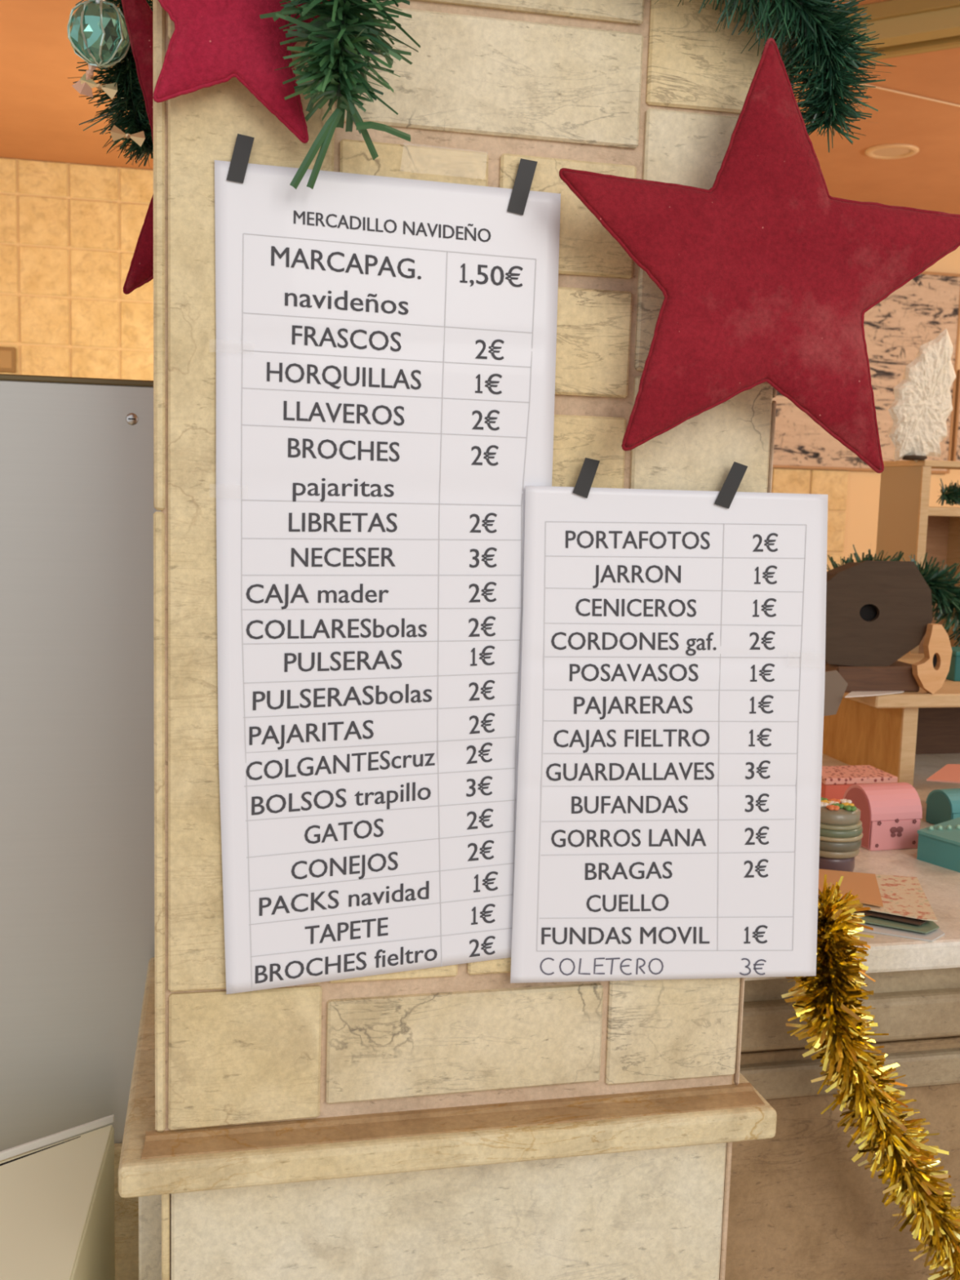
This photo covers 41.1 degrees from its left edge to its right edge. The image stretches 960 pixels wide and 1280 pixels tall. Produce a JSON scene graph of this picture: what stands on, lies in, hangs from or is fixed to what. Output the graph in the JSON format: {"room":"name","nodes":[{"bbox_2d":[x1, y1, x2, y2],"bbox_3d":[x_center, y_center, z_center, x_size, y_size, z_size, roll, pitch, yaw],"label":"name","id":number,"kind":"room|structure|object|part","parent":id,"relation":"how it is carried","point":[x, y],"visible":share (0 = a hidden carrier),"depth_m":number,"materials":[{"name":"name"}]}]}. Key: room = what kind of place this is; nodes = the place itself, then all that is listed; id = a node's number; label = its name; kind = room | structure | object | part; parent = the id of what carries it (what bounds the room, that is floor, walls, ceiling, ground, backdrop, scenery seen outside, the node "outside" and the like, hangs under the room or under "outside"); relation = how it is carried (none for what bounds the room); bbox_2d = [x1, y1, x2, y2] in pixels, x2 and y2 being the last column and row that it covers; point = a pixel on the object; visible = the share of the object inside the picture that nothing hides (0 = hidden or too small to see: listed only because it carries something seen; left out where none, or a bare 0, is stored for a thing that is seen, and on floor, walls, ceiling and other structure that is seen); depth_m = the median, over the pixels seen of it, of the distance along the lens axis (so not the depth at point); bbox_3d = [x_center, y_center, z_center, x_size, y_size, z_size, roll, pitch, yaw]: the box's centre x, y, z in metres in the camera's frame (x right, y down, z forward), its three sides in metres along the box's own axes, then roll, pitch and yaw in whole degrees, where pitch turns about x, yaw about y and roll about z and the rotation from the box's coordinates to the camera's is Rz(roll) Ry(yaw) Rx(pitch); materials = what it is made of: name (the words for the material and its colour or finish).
{"room":"christmas market","nodes":[
{"label":"christmas market","id":0,"kind":"room"},
{"bbox_2d":[118,0,795,1279],"bbox_3d":[-0.034,-0.180,0.951,0.440,3.030,0.360,0,7,-13],"label":"stone pillar","id":1,"kind":"structure","parent":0,"point":[464,1121],"depth_m":0.82,"materials":[{"name":"beige stone"}]},
{"bbox_2d":[67,0,153,167],"bbox_3d":[-0.263,-0.455,0.948,0.091,0.205,0.086,0,7,-13],"label":"garland","id":2,"kind":"object","parent":1,"relation":"hanging from","point":[124,73],"visible":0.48,"depth_m":0.95,"materials":[{"name":"green plastic"}]},
{"bbox_2d":[71,64,97,97],"bbox_3d":[-0.281,-0.408,0.923,0.025,0.032,0.009,0,7,-13],"label":"bow","id":3,"kind":"object","parent":2,"relation":"attached to","point":[84,89],"visible":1,"depth_m":0.92,"materials":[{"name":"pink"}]},
{"bbox_2d":[66,0,130,68],"bbox_3d":[-0.272,-0.435,0.916,0.044,0.048,0.046,0,7,-13],"label":"bauble","id":4,"kind":"object","parent":2,"relation":"hanging from","point":[98,33],"visible":0.99,"depth_m":0.90,"materials":[{"name":"teal glass"}]},
{"bbox_2d":[80,72,117,99],"bbox_3d":[-0.275,-0.400,0.925,0.026,0.017,0.007,0,7,-13],"label":"bow","id":5,"kind":"object","parent":2,"relation":"attached to","point":[110,90],"visible":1,"depth_m":0.93,"materials":[{"name":"beige fabric"}]},
{"bbox_2d":[110,124,145,146],"bbox_3d":[-0.257,-0.368,0.934,0.024,0.014,0.006,0,7,-13],"label":"bow","id":6,"kind":"object","parent":2,"relation":"attached to","point":[139,138],"visible":1,"depth_m":0.93,"materials":[{"name":"beige fabric"}]},
{"bbox_2d":[121,0,153,294],"bbox_3d":[-0.179,-0.349,0.912,0.160,0.253,0.016,0,7,-13],"label":"star","id":7,"kind":"object","parent":1,"relation":"attached to","point":[138,15],"visible":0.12,"depth_m":0.89,"materials":[{"name":"red fabric"}]},
{"bbox_2d":[152,0,329,143],"bbox_3d":[-0.135,-0.358,0.730,0.133,0.138,0.016,0,7,-13],"label":"star","id":8,"kind":"object","parent":1,"relation":"attached to","point":[212,42],"visible":0.96,"depth_m":0.73,"materials":[{"name":"red fabric"}]},
{"bbox_2d":[259,0,420,189],"bbox_3d":[-0.078,-0.352,0.701,0.103,0.190,0.080,0,7,-13],"label":"garland","id":9,"kind":"object","parent":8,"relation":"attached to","point":[340,36],"visible":1,"depth_m":0.71,"materials":[{"name":"green plastic"}]},
{"bbox_3d":[-0.092,-0.313,0.730,0.004,0.010,0.037,7,9,37],"label":"blade","id":10,"kind":"part","parent":9,"relation":"part of","materials":[{"name":"green plastic"}]},
{"bbox_3d":[-0.098,-0.332,0.727,0.004,0.013,0.027,-4,9,-37],"label":"blade","id":11,"kind":"part","parent":9,"relation":"part of","materials":[{"name":"green plastic"}]},
{"bbox_3d":[-0.091,-0.320,0.730,0.004,0.031,0.028,-5,9,-42],"label":"blade","id":12,"kind":"part","parent":9,"relation":"part of","materials":[{"name":"green plastic"}]},
{"bbox_3d":[-0.094,-0.282,0.735,0.028,0.041,0.024,0,7,-13],"label":"blade","id":13,"kind":"part","parent":9,"relation":"part of","materials":[{"name":"green plastic"}]},
{"bbox_3d":[-0.093,-0.304,0.732,0.003,0.010,0.028,-4,9,-41],"label":"blade","id":14,"kind":"part","parent":9,"relation":"part of","materials":[{"name":"green plastic"}]},
{"bbox_3d":[-0.090,-0.281,0.735,0.005,0.039,0.029,-5,10,-44],"label":"blade","id":15,"kind":"part","parent":9,"relation":"part of","materials":[{"name":"green plastic"}]},
{"bbox_3d":[-0.079,-0.316,0.734,0.005,0.038,0.024,0,7,-13],"label":"blade","id":16,"kind":"part","parent":9,"relation":"part of","materials":[{"name":"green plastic"}]},
{"bbox_3d":[-0.074,-0.307,0.736,0.004,0.023,0.024,1,7,-10],"label":"blade","id":17,"kind":"part","parent":9,"relation":"part of","materials":[{"name":"green plastic"}]},
{"bbox_3d":[-0.074,-0.300,0.737,0.017,0.011,0.024,0,7,-13],"label":"blade","id":18,"kind":"part","parent":9,"relation":"part of","materials":[{"name":"green plastic"}]},
{"bbox_3d":[-0.069,-0.296,0.738,0.026,0.029,0.024,0,7,-13],"label":"blade","id":19,"kind":"part","parent":9,"relation":"part of","materials":[{"name":"green plastic"}]},
{"bbox_3d":[-0.068,-0.326,0.735,0.004,0.013,0.026,2,7,7],"label":"blade","id":20,"kind":"part","parent":9,"relation":"part of","materials":[{"name":"green plastic"}]},
{"bbox_3d":[-0.054,-0.294,0.741,0.004,0.007,0.043,8,9,43],"label":"blade","id":21,"kind":"part","parent":9,"relation":"part of","materials":[{"name":"green plastic"}]},
{"bbox_3d":[-0.056,-0.339,0.736,0.004,0.011,0.030,4,7,23],"label":"blade","id":22,"kind":"part","parent":9,"relation":"part of","materials":[{"name":"green plastic"}]},
{"bbox_2d":[214,133,560,994],"bbox_3d":[-0.059,-0.036,0.804,0.213,0.526,0.005,0,7,-13],"label":"list","id":23,"kind":"object","parent":1,"relation":"attached to","point":[386,346],"depth_m":0.80,"materials":[{"name":"white paper"}]},
{"bbox_3d":[-0.141,-0.284,0.754,0.016,0.028,0.001,0,7,-13],"label":"tape strip","id":24,"kind":"part","parent":23,"relation":"part of","materials":[{"name":"black plastic"}]},
{"bbox_3d":[0.026,-0.281,0.793,0.018,0.034,0.001,0,7,-13],"label":"tape strip","id":25,"kind":"part","parent":23,"relation":"part of","materials":[{"name":"black plastic"}]},
{"bbox_2d":[510,457,827,982],"bbox_3d":[0.133,0.060,0.856,0.223,0.356,0.004,0,7,-12],"label":"list","id":26,"kind":"object","parent":1,"relation":"attached to","point":[671,728],"depth_m":0.85,"materials":[{"name":"white paper"}]},
{"bbox_3d":[0.068,-0.104,0.820,0.017,0.026,0.001,0,7,-13],"label":"tape strip","id":27,"kind":"part","parent":26,"relation":"part of","materials":[{"name":"black plastic"}]},
{"bbox_3d":[0.165,-0.102,0.842,0.022,0.031,0.001,0,7,-13],"label":"tape strip","id":28,"kind":"part","parent":26,"relation":"part of","materials":[{"name":"black plastic"}]},
{"bbox_2d":[559,37,959,473],"bbox_3d":[0.187,-0.237,0.796,0.289,0.260,0.018,0,7,-13],"label":"star","id":29,"kind":"object","parent":1,"relation":"attached to","point":[762,274],"visible":1,"depth_m":0.79,"materials":[{"name":"red fabric"}]},
{"bbox_2d":[654,0,896,152],"bbox_3d":[0.146,-0.393,0.779,0.243,0.170,0.085,-1,7,-20],"label":"garland","id":30,"kind":"object","parent":1,"relation":"hanging from","point":[824,31],"visible":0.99,"depth_m":0.80,"materials":[{"name":"green plastic"}]},
{"bbox_2d":[0,157,959,571],"bbox_3d":[0.377,-0.932,7.332,9.000,3.030,0.113,0,7,-13],"label":"wall","id":31,"kind":"structure","parent":0,"point":[69,233],"depth_m":6.61,"materials":[{"name":"beige tile"}]},
{"bbox_2d":[0,346,16,373],"bbox_3d":[-2.460,-1.437,6.553,0.160,0.129,0.023,0,7,-13],"label":"wall plate","id":32,"kind":"object","parent":31,"relation":"attached to","point":[7,354],"visible":1,"depth_m":6.55,"materials":[{"name":"beige plastic"}]},
{"bbox_2d":[772,271,959,473],"bbox_3d":[2.281,-1.605,7.611,1.224,1.184,0.028,0,7,-13],"label":"picture","id":33,"kind":"object","parent":31,"relation":"attached to","point":[913,315],"visible":0.38,"depth_m":7.63,"materials":[{"name":"brown wood"}]},
{"bbox_2d":[951,369,959,461],"bbox_3d":[3.270,-1.352,7.869,0.780,0.571,0.028,0,7,-13],"label":"painting","id":34,"kind":"object","parent":31,"relation":"attached to","point":[955,456],"visible":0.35,"depth_m":7.78,"materials":[{"name":"brown wood"}]},
{"bbox_2d":[0,0,959,214],"bbox_3d":[1.246,-2.009,3.536,9.000,0.060,7.582,0,7,-13],"label":"ceiling","id":35,"kind":"structure","parent":0,"point":[42,113],"depth_m":5.54,"materials":[{"name":"orange paint"}]},
{"bbox_2d":[795,0,959,66],"bbox_3d":[1.462,-2.001,4.230,1.805,0.110,0.400,6,8,32],"label":"ceiling beam","id":36,"kind":"structure","parent":35,"relation":"attached to","point":[905,27],"depth_m":4.10,"materials":[{"name":"beige"}]},
{"bbox_3d":[1.469,-1.985,4.244,1.289,0.047,1.301,0,7,-13],"label":"moulding","id":37,"kind":"part","parent":36,"relation":"part of","materials":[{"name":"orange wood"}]},
{"bbox_3d":[1.386,-1.965,4.115,1.805,0.062,0.080,6,8,32],"label":"moulding","id":38,"kind":"part","parent":36,"relation":"part of","materials":[{"name":"beige"}]},
{"bbox_3d":[1.496,-1.997,4.285,1.805,0.032,0.070,6,8,32],"label":"moulding","id":39,"kind":"part","parent":36,"relation":"part of","materials":[{"name":"beige"}]},
{"bbox_2d":[865,143,919,159],"bbox_3d":[1.883,-2.232,5.851,0.236,0.012,0.236,0,7,-13],"label":"recessed light","id":40,"kind":"object","parent":35,"relation":"in","point":[888,151],"visible":1,"depth_m":5.84,"materials":[{"name":"beige"}]},
{"bbox_2d":[837,77,959,106],"bbox_3d":[1.717,-2.139,5.035,1.028,0.007,0.007,-2,8,-27],"label":"cable","id":41,"kind":"object","parent":35,"relation":"attached to","point":[877,87],"visible":0.53,"depth_m":5.02,"materials":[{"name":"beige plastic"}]},
{"bbox_3d":[2.020,1.529,0.128,9.000,0.050,15.382,0,7,-13],"label":"floor","id":42,"kind":"structure","parent":0,"visible":0},
{"bbox_2d":[0,1114,115,1279],"bbox_3d":[-0.374,0.589,0.929,0.161,0.309,0.393,1,7,-9],"label":"storage box","id":43,"kind":"object","parent":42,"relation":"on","point":[57,1200],"visible":1,"depth_m":1.00,"materials":[{"name":"beige"}]},
{"bbox_2d":[0,373,160,1279],"bbox_3d":[-0.611,0.515,1.310,1.115,1.532,0.414,0,7,-13],"label":"cabinet","id":44,"kind":"object","parent":42,"relation":"on","point":[77,508],"visible":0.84,"depth_m":1.11,"materials":[{"name":"grey painted metal"},{"name":"steel"}]},
{"bbox_2d":[724,753,959,1279],"bbox_3d":[1.030,0.734,1.733,2.017,1.091,0.920,0,7,-13],"label":"counter","id":45,"kind":"object","parent":42,"relation":"on","point":[801,1208],"depth_m":1.08,"materials":[{"name":"white stone"}]},
{"bbox_2d":[818,797,862,871],"bbox_3d":[0.340,0.189,1.240,0.059,0.067,0.059,0,7,-13],"label":"jar","id":46,"kind":"object","parent":45,"relation":"on","point":[841,834],"visible":0.71,"depth_m":1.22,"materials":[{"name":"green"}]},
{"bbox_2d":[820,801,828,807],"bbox_3d":[0.330,0.158,1.231,0.012,0.004,0.012,-3,8,-35],"label":"flower","id":47,"kind":"object","parent":46,"relation":"on","point":[823,804],"depth_m":1.23,"materials":[{"name":"plastic"}]},
{"bbox_2d":[820,800,831,803],"bbox_3d":[0.336,0.158,1.239,0.012,0.004,0.012,-3,8,-35],"label":"flower","id":48,"kind":"object","parent":46,"relation":"on","point":[821,801],"depth_m":1.24,"materials":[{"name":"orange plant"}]},
{"bbox_2d":[826,804,839,810],"bbox_3d":[0.337,0.160,1.220,0.012,0.004,0.012,-3,8,-35],"label":"flower","id":49,"kind":"object","parent":46,"relation":"on","point":[828,807],"depth_m":1.22,"materials":[{"name":"orange plant"}]},
{"bbox_2d":[828,800,839,804],"bbox_3d":[0.341,0.158,1.236,0.012,0.004,0.012,-3,8,-35],"label":"flower","id":50,"kind":"object","parent":46,"relation":"on","point":[830,802],"depth_m":1.23,"materials":[{"name":"white plant"}]},
{"bbox_2d":[827,798,840,804],"bbox_3d":[0.345,0.157,1.246,0.012,0.004,0.012,-3,8,-35],"label":"flower","id":51,"kind":"object","parent":46,"relation":"on","point":[833,801],"depth_m":1.24,"materials":[{"name":"orange plant"}]},
{"bbox_2d":[831,803,844,808],"bbox_3d":[0.344,0.159,1.228,0.012,0.004,0.012,-3,8,-35],"label":"flower","id":52,"kind":"object","parent":46,"relation":"on","point":[833,806],"depth_m":1.22,"materials":[{"name":"orange plastic"}]},
{"bbox_3d":[0.341,0.166,1.238,0.052,0.014,0.052,0,7,-13],"label":"lid","id":53,"kind":"part","parent":46,"relation":"part of","materials":[{"name":"brown"}]},
{"bbox_2d":[840,799,851,803],"bbox_3d":[0.356,0.158,1.246,0.012,0.004,0.012,-3,8,-35],"label":"flower","id":54,"kind":"object","parent":46,"relation":"on","point":[842,801],"depth_m":1.24,"materials":[{"name":"white plant"}]},
{"bbox_2d":[840,802,854,805],"bbox_3d":[0.354,0.159,1.232,0.012,0.004,0.012,-3,8,-35],"label":"flower","id":55,"kind":"object","parent":46,"relation":"on","point":[842,803],"depth_m":1.23,"materials":[{"name":"yellow plant"}]},
{"bbox_2d":[843,804,856,810],"bbox_3d":[0.353,0.160,1.221,0.012,0.004,0.012,-3,8,-35],"label":"flower","id":56,"kind":"object","parent":46,"relation":"on","point":[846,807],"depth_m":1.22,"materials":[{"name":"green plant"}]},
{"bbox_3d":[0.342,0.853,1.160,0.420,0.950,0.015,0,7,-13],"label":"panel","id":57,"kind":"part","parent":45,"relation":"part of","materials":[{"name":"brown wood"}]},
{"bbox_3d":[1.136,0.362,1.274,2.017,0.028,0.044,0,7,-13],"label":"moulding","id":58,"kind":"part","parent":45,"relation":"part of","materials":[{"name":"stone"}]},
{"bbox_3d":[1.135,0.346,1.278,2.017,0.014,0.034,0,7,-13],"label":"moulding","id":59,"kind":"part","parent":45,"relation":"part of","materials":[{"name":"brown stone"}]},
{"bbox_3d":[1.138,0.312,1.265,2.017,0.038,0.052,0,7,-13],"label":"moulding","id":60,"kind":"part","parent":45,"relation":"part of","materials":[{"name":"stone"}]},
{"bbox_3d":[1.137,0.283,1.268,2.017,0.030,0.038,0,7,-13],"label":"moulding","id":61,"kind":"part","parent":45,"relation":"part of","materials":[{"name":"stone"}]},
{"bbox_2d":[744,753,959,980],"bbox_3d":[1.046,0.204,1.670,2.017,0.024,0.920,0,7,-13],"label":"countertop","id":62,"kind":"structure","parent":45,"relation":"on","point":[940,886],"depth_m":1.17,"materials":[{"name":"white stone"}]},
{"bbox_2d":[821,764,897,799],"bbox_3d":[0.435,0.174,1.515,0.093,0.037,0.065,0,7,-13],"label":"gift box","id":63,"kind":"object","parent":45,"relation":"on","point":[835,780],"visible":0.54,"depth_m":1.49,"materials":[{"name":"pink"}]},
{"bbox_3d":[0.435,0.159,1.514,0.093,0.007,0.065,0,7,-13],"label":"lid","id":64,"kind":"part","parent":63,"relation":"part of","materials":[{"name":"pink cardboard"}]},
{"bbox_2d":[781,874,959,1279],"bbox_3d":[0.342,0.387,1.038,0.247,0.410,0.136,0,7,-13],"label":"tinsel garland","id":65,"kind":"object","parent":45,"relation":"hanging from","point":[834,1011],"visible":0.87,"depth_m":0.98,"materials":[{"name":"gold metal"}]},
{"bbox_2d":[842,782,922,850],"bbox_3d":[0.420,0.182,1.341,0.061,0.063,0.058,0,7,-16],"label":"chest","id":66,"kind":"object","parent":45,"relation":"on","point":[891,813],"visible":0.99,"depth_m":1.32,"materials":[{"name":"pink wood"}]},
{"bbox_3d":[0.392,0.182,1.331,0.001,0.057,0.052,0,7,-16],"label":"panel","id":67,"kind":"part","parent":66,"relation":"part of","materials":[{"name":"red"}]},
{"bbox_3d":[0.421,0.166,1.340,0.060,0.031,0.056,0,7,-16],"label":"lid","id":68,"kind":"part","parent":66,"relation":"part of","materials":[{"name":"pink"}]},
{"bbox_2d":[822,653,959,786],"bbox_3d":[1.113,0.104,1.911,1.378,0.120,0.380,0,7,-13],"label":"shelf unit","id":69,"kind":"object","parent":45,"relation":"on","point":[886,733],"visible":0.52,"depth_m":1.68,"materials":[{"name":"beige wood"}]},
{"bbox_2d":[823,670,848,715],"bbox_3d":[0.423,0.065,1.548,0.045,0.058,0.003,0,7,-13],"label":"price card","id":70,"kind":"object","parent":69,"relation":"hanging from","point":[835,686],"visible":0.65,"depth_m":1.55,"materials":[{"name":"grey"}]},
{"bbox_2d":[844,690,903,697],"bbox_3d":[0.510,0.060,1.621,0.058,0.001,0.227,5,8,28],"label":"paper slip","id":71,"kind":"object","parent":69,"relation":"on","point":[853,694],"visible":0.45,"depth_m":1.56,"materials":[{"name":"white paper"}]},
{"bbox_2d":[825,560,933,692],"bbox_3d":[0.477,-0.019,1.602,0.168,0.162,0.062,0,7,-13],"label":"birdhouse","id":72,"kind":"object","parent":69,"relation":"on","point":[877,612],"visible":0.88,"depth_m":1.58,"materials":[{"name":"brown paint"}]},
{"bbox_2d":[826,544,959,646],"bbox_3d":[0.622,-0.059,1.922,0.414,0.171,0.106,0,7,-13],"label":"garland","id":73,"kind":"object","parent":69,"relation":"on","point":[944,593],"visible":0.23,"depth_m":1.92,"materials":[{"name":"green plastic"}]},
{"bbox_2d":[911,623,952,693],"bbox_3d":[0.559,0.024,1.584,0.047,0.086,0.012,0,7,-13],"label":"cutout","id":74,"kind":"object","parent":69,"relation":"on","point":[931,673],"visible":1,"depth_m":1.58,"materials":[{"name":"beige wood"}]},
{"bbox_2d":[945,646,959,681],"bbox_3d":[0.655,0.032,1.730,0.062,0.040,0.052,0,7,-13],"label":"gift box","id":75,"kind":"object","parent":69,"relation":"on","point":[953,674],"visible":0.5,"depth_m":1.70,"materials":[{"name":"teal paint"}]},
{"bbox_3d":[0.655,0.015,1.728,0.062,0.006,0.052,0,7,-13],"label":"lid","id":76,"kind":"part","parent":75,"relation":"part of","materials":[{"name":"teal"}]},
{"bbox_2d":[858,922,944,941],"bbox_3d":[0.322,0.240,1.090,0.139,0.001,0.060,6,8,30],"label":"greeting card","id":77,"kind":"object","parent":45,"relation":"on","point":[934,935],"visible":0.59,"depth_m":1.06,"materials":[{"name":"grey paper"}]},
{"bbox_2d":[853,912,939,933],"bbox_3d":[0.324,0.235,1.103,0.136,0.001,0.048,6,8,31],"label":"greeting card","id":78,"kind":"object","parent":77,"relation":"on","point":[929,926],"visible":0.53,"depth_m":1.07,"materials":[{"name":"green"}]},
{"bbox_2d":[853,910,927,925],"bbox_3d":[0.320,0.230,1.119,0.139,0.001,0.052,7,9,40],"label":"greeting card","id":79,"kind":"object","parent":78,"relation":"on","point":[895,917],"visible":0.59,"depth_m":1.08,"materials":[{"name":"brown"}]},
{"bbox_2d":[819,874,937,921],"bbox_3d":[0.335,0.225,1.141,0.120,0.001,0.123,3,7,11],"label":"greeting card","id":80,"kind":"object","parent":79,"relation":"on","point":[900,895],"visible":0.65,"depth_m":1.12,"materials":[{"name":"paper"}]},
{"bbox_2d":[817,868,883,906],"bbox_3d":[0.317,0.220,1.148,0.079,0.001,0.095,3,7,13],"label":"greeting card","id":81,"kind":"object","parent":80,"relation":"on","point":[864,885],"visible":0.5,"depth_m":1.15,"materials":[{"name":"brown paper"}]},
{"bbox_2d":[916,817,959,872],"bbox_3d":[0.492,0.203,1.298,0.116,0.034,0.052,-5,9,-42],"label":"gift box","id":82,"kind":"object","parent":45,"relation":"on","point":[939,844],"visible":1,"depth_m":1.27,"materials":[{"name":"teal"}]},
{"bbox_3d":[0.492,0.192,1.296,0.117,0.003,0.052,-5,9,-42],"label":"lid","id":83,"kind":"part","parent":82,"relation":"part of","materials":[{"name":"teal"}]},
{"bbox_2d":[925,788,959,824],"bbox_3d":[0.536,0.186,1.424,0.064,0.042,0.045,-1,7,-19],"label":"chest","id":84,"kind":"object","parent":45,"relation":"on","point":[942,805],"visible":0.9,"depth_m":1.41,"materials":[{"name":"teal wood"}]},
{"bbox_3d":[0.507,0.186,1.412,0.001,0.037,0.042,-1,7,-19],"label":"panel","id":85,"kind":"part","parent":84,"relation":"part of","materials":[{"name":"teal wood"}]},
{"bbox_3d":[0.537,0.175,1.423,0.063,0.020,0.045,-1,7,-19],"label":"lid","id":86,"kind":"part","parent":84,"relation":"part of","materials":[{"name":"teal"}]},
{"bbox_2d":[926,764,959,783],"bbox_3d":[0.573,0.155,1.501,0.088,0.002,0.139,4,7,21],"label":"card","id":87,"kind":"object","parent":84,"relation":"on","point":[949,773],"visible":1,"depth_m":1.48,"materials":[{"name":"pink"}]},
{"bbox_2d":[875,460,959,653],"bbox_3d":[1.336,0.451,2.391,1.328,1.514,0.134,0,7,-13],"label":"shelving","id":88,"kind":"object","parent":42,"relation":"on","point":[907,523],"visible":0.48,"depth_m":2.17,"materials":[{"name":"beige wood"}]},
{"bbox_2d":[888,328,955,462],"bbox_3d":[0.725,-0.401,2.099,0.120,0.222,0.044,0,7,-13],"label":"tree","id":89,"kind":"object","parent":88,"relation":"on","point":[922,406],"visible":1,"depth_m":2.09,"materials":[{"name":"white fabric"}]},
{"bbox_3d":[0.715,-0.300,2.110,0.044,0.008,0.044,0,7,-13],"label":"dish","id":90,"kind":"part","parent":89,"relation":"part of","materials":[{"name":"brown paint"}]},
{"bbox_2d":[936,478,959,506],"bbox_3d":[0.879,-0.251,2.196,0.202,0.047,0.054,0,7,-13],"label":"garland","id":91,"kind":"object","parent":88,"relation":"on","point":[952,495],"visible":1,"depth_m":2.17,"materials":[{"name":"green plastic"}]}
]}

